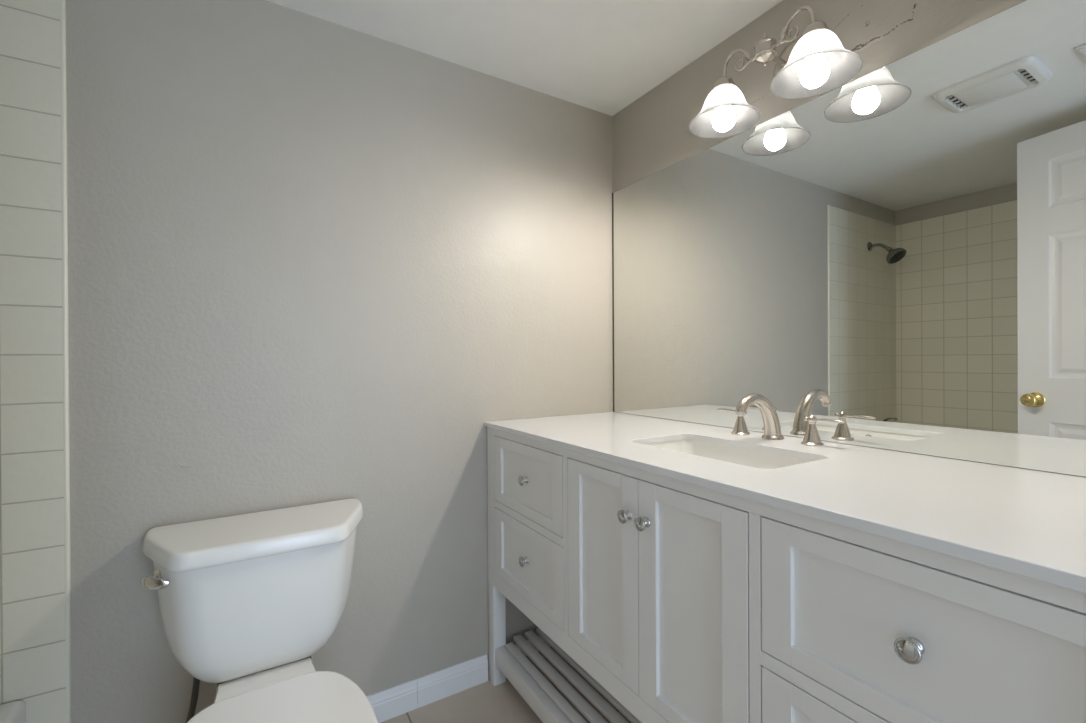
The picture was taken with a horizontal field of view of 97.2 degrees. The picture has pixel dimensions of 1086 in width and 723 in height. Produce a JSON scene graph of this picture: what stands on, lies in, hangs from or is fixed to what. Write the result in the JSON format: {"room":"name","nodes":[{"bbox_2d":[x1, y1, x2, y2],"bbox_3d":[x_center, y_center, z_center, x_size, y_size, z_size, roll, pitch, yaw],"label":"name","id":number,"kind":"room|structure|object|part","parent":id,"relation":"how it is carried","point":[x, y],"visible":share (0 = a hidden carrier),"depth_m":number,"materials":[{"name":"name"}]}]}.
{"room":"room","nodes":[
{"label":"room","id":0,"kind":"room"},
{"bbox_2d":[66,0,612,722],"bbox_3d":[-0.799,0.057,1.376,2.700,2.130,0.104,0,0,-31],"label":"wall","id":1,"kind":"structure","parent":0,"point":[311,259],"depth_m":1.39,"materials":[{"name":"beige paint"}]},
{"bbox_2d":[0,0,65,722],"bbox_3d":[-1.480,0.113,0.900,0.842,2.028,0.008,0,0,-31],"label":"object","id":2,"kind":"structure","parent":1,"relation":"attached to","point":[32,557],"depth_m":1.09,"materials":[{"name":"beige tile"}]},
{"bbox_2d":[60,0,71,722],"bbox_3d":[-1.117,0.110,1.122,0.008,2.030,0.009,0,0,-31],"label":"trim","id":3,"kind":"structure","parent":1,"relation":"attached to","point":[62,2],"depth_m":1.12,"materials":[{"name":"beige ceramic"}]},
{"bbox_2d":[184,677,199,722],"bbox_3d":[-0.888,0.868,1.199,0.059,0.237,0.113,0,0,-31],"label":"supply hose","id":4,"kind":"object","parent":1,"relation":"attached to","point":[196,682],"visible":0.62,"depth_m":1.17,"materials":[{"name":"grey metal"}]},
{"bbox_2d":[366,654,487,722],"bbox_3d":[-0.651,1.077,1.404,1.068,0.089,0.012,0,0,-31],"label":"baseboard","id":5,"kind":"structure","parent":1,"relation":"attached to","point":[438,685],"depth_m":1.57,"materials":[{"name":"white paint"}]},
{"bbox_2d":[381,652,630,722],"bbox_3d":[0.247,1.162,-0.325,2.700,0.080,4.100,0,0,-31],"label":"floor","id":6,"kind":"structure","parent":0,"point":[485,702],"depth_m":1.54,"materials":[{"name":"beige tile"}]},
{"bbox_2d":[0,700,25,722],"bbox_3d":[-1.074,0.943,0.192,0.770,0.368,1.623,0,0,-31],"label":"bathtub","id":7,"kind":"object","parent":6,"relation":"on","point":[12,712],"visible":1,"depth_m":1.05,"materials":[{"name":"white ceramic"}]},
{"bbox_2d":[140,498,377,722],"bbox_3d":[-0.574,0.768,1.004,0.506,0.708,0.756,0,0,-31],"label":"toilet","id":8,"kind":"object","parent":6,"relation":"on","point":[246,601],"visible":1,"depth_m":1.11,"materials":[{"name":"white ceramic"}]},
{"bbox_3d":[-0.864,0.488,1.065,0.071,0.032,0.036,0,0,28],"label":"flush lever","id":9,"kind":"part","parent":8,"relation":"part of","materials":[{"name":"silver metal"}]},
{"bbox_3d":[-0.708,0.434,1.219,0.506,0.040,0.249,0,0,-31],"label":"tank lid","id":10,"kind":"part","parent":8,"relation":"part of","materials":[{"name":"white ceramic"}]},
{"bbox_3d":[-0.710,0.605,1.224,0.464,0.302,0.228,0,0,-31],"label":"tank","id":11,"kind":"part","parent":8,"relation":"part of","materials":[{"name":"white ceramic"}]},
{"bbox_3d":[-0.490,0.714,0.866,0.366,0.012,0.434,0,0,-31],"label":"seat lid","id":12,"kind":"part","parent":8,"relation":"part of","materials":[{"name":"white plastic"}]},
{"bbox_2d":[487,427,1085,722],"bbox_3d":[0.439,0.672,1.171,0.596,0.888,1.537,0,0,-31],"label":"bathroom vanity","id":13,"kind":"object","parent":6,"relation":"on","point":[677,601],"visible":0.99,"depth_m":0.82,"materials":[{"name":"white paint"}]},
{"bbox_3d":[-0.161,0.945,1.679,0.046,0.346,0.046,0,0,-31],"label":"leg","id":14,"kind":"part","parent":13,"relation":"part of","materials":[{"name":"white paint"}]},
{"bbox_3d":[-0.060,0.361,1.455,0.026,0.030,0.030,0,0,-31],"label":"knob","id":15,"kind":"part","parent":13,"relation":"part of","materials":[{"name":"silver metal"}]},
{"bbox_3d":[-0.059,0.607,1.456,0.026,0.030,0.030,0,0,-31],"label":"knob","id":16,"kind":"part","parent":13,"relation":"part of","materials":[{"name":"silver metal"}]},
{"bbox_3d":[-0.049,0.362,1.462,0.019,0.217,0.416,0,0,-31],"label":"drawer","id":17,"kind":"part","parent":13,"relation":"part of","materials":[{"name":"white paint"}]},
{"bbox_3d":[-0.048,0.609,1.463,0.019,0.222,0.416,0,0,-31],"label":"drawer","id":18,"kind":"part","parent":13,"relation":"part of","materials":[{"name":"white paint"}]},
{"bbox_3d":[0.225,1.013,1.041,0.031,0.055,1.445,0,0,-31],"label":"shelf rail","id":19,"kind":"part","parent":13,"relation":"part of","materials":[{"name":"white paint"}]},
{"bbox_3d":[0.143,0.487,1.149,0.019,0.466,0.266,0,0,-31],"label":"door","id":20,"kind":"part","parent":13,"relation":"part of","materials":[{"name":"white paint"}]},
{"bbox_3d":[0.179,0.338,1.047,0.026,0.030,0.030,0,0,-31],"label":"knob","id":21,"kind":"part","parent":13,"relation":"part of","materials":[{"name":"silver metal"}]},
{"bbox_3d":[0.207,0.338,1.000,0.026,0.030,0.030,0,0,-31],"label":"knob","id":22,"kind":"part","parent":13,"relation":"part of","materials":[{"name":"silver metal"}]},
{"bbox_3d":[0.282,0.487,0.921,0.019,0.466,0.265,0,0,-31],"label":"door","id":23,"kind":"part","parent":13,"relation":"part of","materials":[{"name":"white paint"}]},
{"bbox_2d":[485,412,1085,592],"bbox_3d":[0.452,0.218,1.167,0.583,0.016,1.564,0,0,-31],"label":"countertop","id":24,"kind":"structure","parent":13,"relation":"on","point":[1024,522],"depth_m":0.80,"materials":[{"name":"white stone"}]},
{"bbox_2d":[645,439,811,468],"bbox_3d":[0.431,0.298,1.167,0.280,0.141,0.453,0,0,-31],"label":"sink","id":25,"kind":"object","parent":24,"relation":"in","point":[747,457],"visible":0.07,"depth_m":1.27,"materials":[{"name":"white ceramic"}]},
{"bbox_2d":[717,393,845,445],"bbox_3d":[0.577,0.147,1.266,0.176,0.126,0.363,0,0,-31],"label":"faucet","id":26,"kind":"object","parent":24,"relation":"on","point":[772,429],"visible":1,"depth_m":1.27,"materials":[{"name":"silver metal"}]},
{"bbox_3d":[0.554,0.144,1.407,0.021,0.022,0.097,0,0,-31],"label":"lever","id":27,"kind":"part","parent":26,"relation":"part of","materials":[{"name":"silver metal"}]},
{"bbox_3d":[0.570,0.180,1.382,0.051,0.057,0.051,0,0,-31],"label":"handle","id":28,"kind":"part","parent":26,"relation":"part of","materials":[{"name":"silver metal"}]},
{"bbox_3d":[0.573,0.147,1.272,0.176,0.126,0.055,0,0,-31],"label":"spout","id":29,"kind":"part","parent":26,"relation":"part of","materials":[{"name":"silver metal"}]},
{"bbox_3d":[0.677,0.180,1.206,0.051,0.057,0.051,0,0,-31],"label":"handle","id":30,"kind":"part","parent":26,"relation":"part of","materials":[{"name":"silver metal"}]},
{"bbox_3d":[0.693,0.144,1.181,0.021,0.022,0.097,0,0,-31],"label":"lever","id":31,"kind":"part","parent":26,"relation":"part of","materials":[{"name":"silver metal"}]},
{"bbox_3d":[0.474,0.609,0.609,0.019,0.222,0.416,0,0,-31],"label":"drawer","id":32,"kind":"part","parent":13,"relation":"part of","materials":[{"name":"white paint"}]},
{"bbox_3d":[0.461,0.361,0.602,0.026,0.030,0.030,0,0,-31],"label":"knob","id":33,"kind":"part","parent":13,"relation":"part of","materials":[{"name":"silver metal"}]},
{"bbox_3d":[0.472,0.362,0.608,0.019,0.217,0.416,0,0,-31],"label":"drawer","id":34,"kind":"part","parent":13,"relation":"part of","materials":[{"name":"white paint"}]},
{"bbox_2d":[267,0,782,115],"bbox_3d":[0.236,-1.048,-0.332,2.700,0.080,4.100,0,0,-31],"label":"ceiling","id":35,"kind":"structure","parent":0,"point":[602,56],"depth_m":1.48,"materials":[{"name":"white paint"}]},
{"bbox_2d":[612,0,1080,476],"bbox_3d":[1.090,0.049,0.775,0.100,2.130,2.900,0,0,-31],"label":"wall","id":36,"kind":"structure","parent":0,"point":[651,134],"depth_m":1.40,"materials":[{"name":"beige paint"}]},
{"bbox_2d":[689,6,862,138],"bbox_3d":[0.596,-0.769,1.264,0.224,0.222,0.450,0,0,-31],"label":"vanity light","id":37,"kind":"object","parent":36,"relation":"attached to","point":[817,63],"visible":1,"depth_m":1.22,"materials":[{"name":"white glass"}]},
{"bbox_3d":[0.516,-0.703,1.367,0.061,0.090,0.061,0,0,-31],"label":"bulb","id":38,"kind":"part","parent":37,"relation":"part of","materials":[{"name":"white glass"}]},
{"bbox_3d":[0.516,-0.727,1.367,0.192,0.094,0.192,0,0,-31],"label":"lamp shade","id":39,"kind":"part","parent":37,"relation":"part of","materials":[{"name":"white glass"}]},
{"bbox_3d":[0.543,-0.834,1.321,0.015,0.070,0.110,0,0,-31],"label":"arm","id":40,"kind":"part","parent":37,"relation":"part of","materials":[{"name":"silver metal"}]},
{"bbox_3d":[0.635,-0.806,1.288,0.085,0.028,0.028,0,0,-31],"label":"stem","id":41,"kind":"part","parent":37,"relation":"part of","materials":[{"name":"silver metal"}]},
{"bbox_3d":[0.622,-0.834,1.192,0.015,0.070,0.110,0,0,-31],"label":"arm","id":42,"kind":"part","parent":37,"relation":"part of","materials":[{"name":"silver metal"}]},
{"bbox_3d":[0.650,-0.703,1.146,0.061,0.090,0.061,0,0,-31],"label":"bulb","id":43,"kind":"part","parent":37,"relation":"part of","materials":[{"name":"white glass"}]},
{"bbox_3d":[0.650,-0.727,1.146,0.192,0.094,0.192,0,0,-31],"label":"lamp shade","id":44,"kind":"part","parent":37,"relation":"part of","materials":[{"name":"white glass"}]},
{"bbox_2d":[612,0,1085,476],"bbox_3d":[0.695,-0.244,1.318,0.006,0.904,1.558,0,0,-31],"label":"wall mirror","id":45,"kind":"object","parent":36,"relation":"attached to","point":[896,254],"visible":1,"depth_m":1.11,"materials":[{"name":"clear glass"}]}
]}

